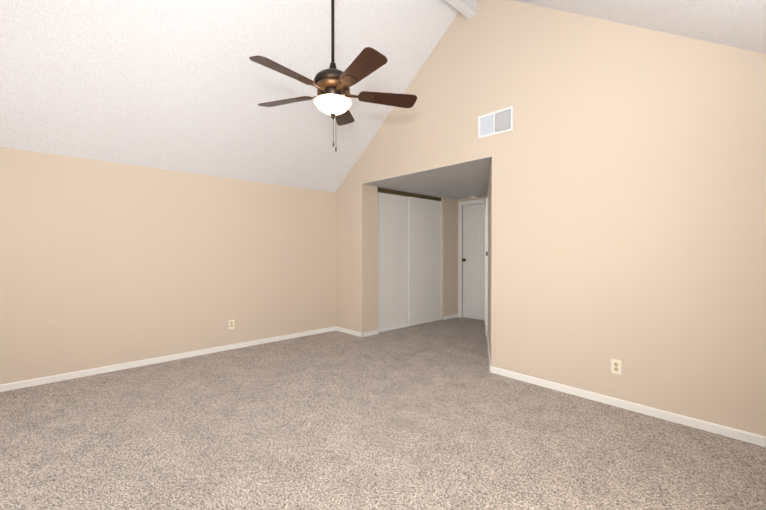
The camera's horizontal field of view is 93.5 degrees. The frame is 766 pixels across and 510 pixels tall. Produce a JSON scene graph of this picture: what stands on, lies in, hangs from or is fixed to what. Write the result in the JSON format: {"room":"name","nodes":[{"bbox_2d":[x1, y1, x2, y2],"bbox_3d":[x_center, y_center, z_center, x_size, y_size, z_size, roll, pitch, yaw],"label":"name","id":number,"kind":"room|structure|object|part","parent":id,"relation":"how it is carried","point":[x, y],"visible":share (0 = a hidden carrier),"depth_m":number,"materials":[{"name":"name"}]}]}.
{"room":"empty bedroom","nodes":[
{"label":"empty bedroom","id":0,"kind":"room"},
{"bbox_2d":[0,147,335,384],"bbox_3d":[-2.312,0.016,4.241,4.440,2.353,0.120,-1,1,-43],"label":"wall","id":1,"kind":"structure","parent":0,"point":[104,263],"depth_m":3.90,"materials":[{"name":"beige paint"}]},
{"bbox_2d":[0,326,335,391],"bbox_3d":[-2.255,1.162,4.215,4.170,0.062,0.013,-1,1,-43],"label":"baseboard","id":2,"kind":"structure","parent":1,"relation":"attached to","point":[66,376],"depth_m":3.90,"materials":[{"name":"white wood"}]},
{"bbox_2d":[229,320,233,328],"bbox_3d":[-1.909,0.876,4.541,0.070,0.115,0.008,-1,1,-43],"label":"electrical outlet","id":3,"kind":"object","parent":1,"relation":"attached to","point":[231,324],"visible":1,"depth_m":4.54,"materials":[{"name":"white plastic"}]},
{"bbox_2d":[0,0,458,192],"bbox_3d":[-1.468,-1.900,3.323,4.440,2.076,2.584,-1,1,-43],"label":"ceiling","id":4,"kind":"structure","parent":0,"point":[188,86],"depth_m":3.43,"materials":[{"name":"white paint"}]},
{"bbox_2d":[445,0,476,18],"bbox_3d":[-0.582,-2.649,2.374,4.200,0.278,0.100,-1,1,-43],"label":"ridge beam","id":5,"kind":"structure","parent":4,"relation":"attached to","point":[467,9],"depth_m":3.70,"materials":[{"name":"white paint"}]},
{"bbox_2d":[249,0,416,151],"bbox_3d":[-0.366,-1.634,2.547,1.195,1.755,1.205,-1,1,-43],"label":"ceiling fan","id":6,"kind":"object","parent":5,"relation":"hanging from","point":[333,84],"visible":1,"depth_m":2.50,"materials":[{"name":"brown wood"}]},
{"bbox_3d":[-0.610,-1.158,2.262,0.442,0.044,0.176,-1,1,-43],"label":"blade","id":7,"kind":"part","parent":6,"relation":"part of","materials":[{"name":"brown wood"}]},
{"bbox_3d":[-0.748,-1.163,2.729,0.279,0.044,0.424,-1,1,-43],"label":"blade","id":8,"kind":"part","parent":6,"relation":"part of","materials":[{"name":"brown wood"}]},
{"bbox_3d":[-0.359,-1.266,2.584,0.268,0.092,0.268,-1,1,-43],"label":"motor","id":9,"kind":"part","parent":6,"relation":"part of","materials":[{"name":"brown metal"}]},
{"bbox_3d":[-0.359,-1.056,2.586,0.272,0.086,0.272,-1,1,-43],"label":"lamp shade","id":10,"kind":"part","parent":6,"relation":"part of","materials":[{"name":"white glass"}]},
{"bbox_3d":[-0.336,-1.166,3.001,0.374,0.044,0.362,-1,1,-43],"label":"blade","id":11,"kind":"part","parent":6,"relation":"part of","materials":[{"name":"brown wood"}]},
{"bbox_3d":[-0.147,-1.158,2.234,0.195,0.044,0.441,-1,1,-43],"label":"blade","id":12,"kind":"part","parent":6,"relation":"part of","materials":[{"name":"brown wood"}]},
{"bbox_3d":[0.044,-1.163,2.685,0.417,0.044,0.296,-1,1,-43],"label":"blade","id":13,"kind":"part","parent":6,"relation":"part of","materials":[{"name":"brown wood"}]},
{"bbox_2d":[0,317,765,509],"bbox_3d":[0.326,1.253,3.291,7.120,0.100,5.300,-1,1,-43],"label":"floor","id":14,"kind":"structure","parent":0,"point":[436,415],"depth_m":2.35,"materials":[{"name":"carpet"}]},
{"bbox_2d":[378,192,407,330],"bbox_3d":[0.147,0.105,5.705,0.783,2.120,0.022,-1,1,-43],"label":"closet door","id":15,"kind":"structure","parent":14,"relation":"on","point":[392,261],"depth_m":5.70,"materials":[{"name":"white wood"}]},
{"bbox_2d":[357,184,456,332],"bbox_3d":[0.548,0.073,6.047,2.440,2.200,0.120,-1,1,-43],"label":"wall","id":16,"kind":"structure","parent":0,"point":[367,258],"depth_m":5.32,"materials":[{"name":"beige paint"}]},
{"bbox_2d":[378,188,440,200],"bbox_3d":[0.460,-0.993,5.954,1.600,0.064,0.018,-1,1,-43],"label":"trim","id":17,"kind":"structure","parent":16,"relation":"attached to","point":[395,192],"depth_m":5.89,"materials":[{"name":"brown"}]},
{"bbox_2d":[378,319,440,332],"bbox_3d":[0.453,1.170,5.985,1.600,0.008,0.061,-1,1,-43],"label":"trim","id":18,"kind":"structure","parent":16,"relation":"attached to","point":[404,326],"depth_m":5.81,"materials":[{"name":"white wood"}]},
{"bbox_2d":[408,197,440,325],"bbox_3d":[0.735,0.099,6.216,0.853,2.120,0.022,-1,1,-43],"label":"closet door","id":19,"kind":"structure","parent":16,"relation":"in","point":[424,260],"depth_m":6.18,"materials":[{"name":"white wood"}]},
{"bbox_2d":[443,314,457,319],"bbox_3d":[1.242,1.136,6.620,0.420,0.062,0.014,-1,1,-43],"label":"baseboard","id":20,"kind":"structure","parent":16,"relation":"attached to","point":[454,315],"depth_m":6.61,"materials":[{"name":"white wood"}]},
{"bbox_2d":[457,196,486,317],"bbox_3d":[1.717,0.068,6.527,0.160,2.200,1.024,-1,1,-43],"label":"wall","id":21,"kind":"structure","parent":0,"point":[468,199],"depth_m":6.69,"materials":[{"name":"beige paint"}]},
{"bbox_2d":[458,199,484,317],"bbox_3d":[1.615,0.089,6.543,0.066,2.157,0.541,-1,1,-43],"label":"door frame","id":22,"kind":"structure","parent":21,"relation":"attached to","point":[460,248],"depth_m":6.68,"materials":[{"name":"white wood"}]},
{"bbox_2d":[462,203,484,320],"bbox_3d":[1.626,0.121,6.500,0.104,2.069,0.465,-1,1,-43],"label":"end door","id":23,"kind":"structure","parent":21,"relation":"in","point":[473,259],"depth_m":6.51,"materials":[{"name":"white wood"}]},
{"bbox_2d":[487,159,491,358],"bbox_3d":[1.537,0.084,5.049,0.120,2.200,2.878,0,1,15],"label":"wall","id":24,"kind":"structure","parent":0,"point":[489,193],"depth_m":4.33,"materials":[{"name":"beige paint"}]},
{"bbox_2d":[485,198,487,335],"bbox_3d":[1.634,0.168,5.702,0.030,2.018,0.892,0,1,15],"label":"door frame","id":25,"kind":"structure","parent":24,"relation":"attached to","point":[486,266],"depth_m":5.28,"materials":[{"name":"white wood"}]},
{"bbox_2d":[487,331,490,361],"bbox_3d":[1.327,1.159,4.495,1.369,0.062,0.876,-1,1,-43],"label":"baseboard","id":26,"kind":"structure","parent":24,"relation":"attached to","point":[487,331],"depth_m":4.37,"materials":[{"name":"white wood"}]},
{"bbox_2d":[335,0,765,436],"bbox_3d":[0.981,-0.819,3.885,0.120,4.030,4.900,-1,1,-43],"label":"wall","id":27,"kind":"structure","parent":0,"point":[629,196],"depth_m":2.91,"materials":[{"name":"beige paint"}]},
{"bbox_2d":[336,326,363,336],"bbox_3d":[-0.510,1.149,5.394,0.013,0.062,0.629,-1,1,-43],"label":"baseboard","id":28,"kind":"structure","parent":27,"relation":"attached to","point":[340,329],"depth_m":5.36,"materials":[{"name":"white wood"}]},
{"bbox_2d":[478,106,512,138],"bbox_3d":[1.127,-1.328,3.628,0.012,0.228,0.377,-1,1,-43],"label":"air vent","id":29,"kind":"object","parent":27,"relation":"in","point":[495,122],"visible":1,"depth_m":3.62,"materials":[{"name":"white metal"}]},
{"bbox_2d":[611,359,620,374],"bbox_3d":[1.861,0.891,2.875,0.008,0.115,0.070,-1,1,-43],"label":"electrical outlet","id":30,"kind":"object","parent":27,"relation":"attached to","point":[615,366],"visible":1,"depth_m":2.87,"materials":[{"name":"white plastic"}]},
{"bbox_2d":[489,362,765,446],"bbox_3d":[1.840,1.176,2.898,0.013,0.062,2.174,-1,1,-43],"label":"baseboard","id":31,"kind":"structure","parent":27,"relation":"attached to","point":[749,437],"depth_m":2.74,"materials":[{"name":"white wood"}]},
{"bbox_2d":[358,0,765,199],"bbox_3d":[0.497,-1.960,3.060,6.940,1.949,4.620,-1,1,-43],"label":"ceiling","id":32,"kind":"structure","parent":0,"point":[741,24],"depth_m":2.53,"materials":[{"name":"white paint"}]}
]}

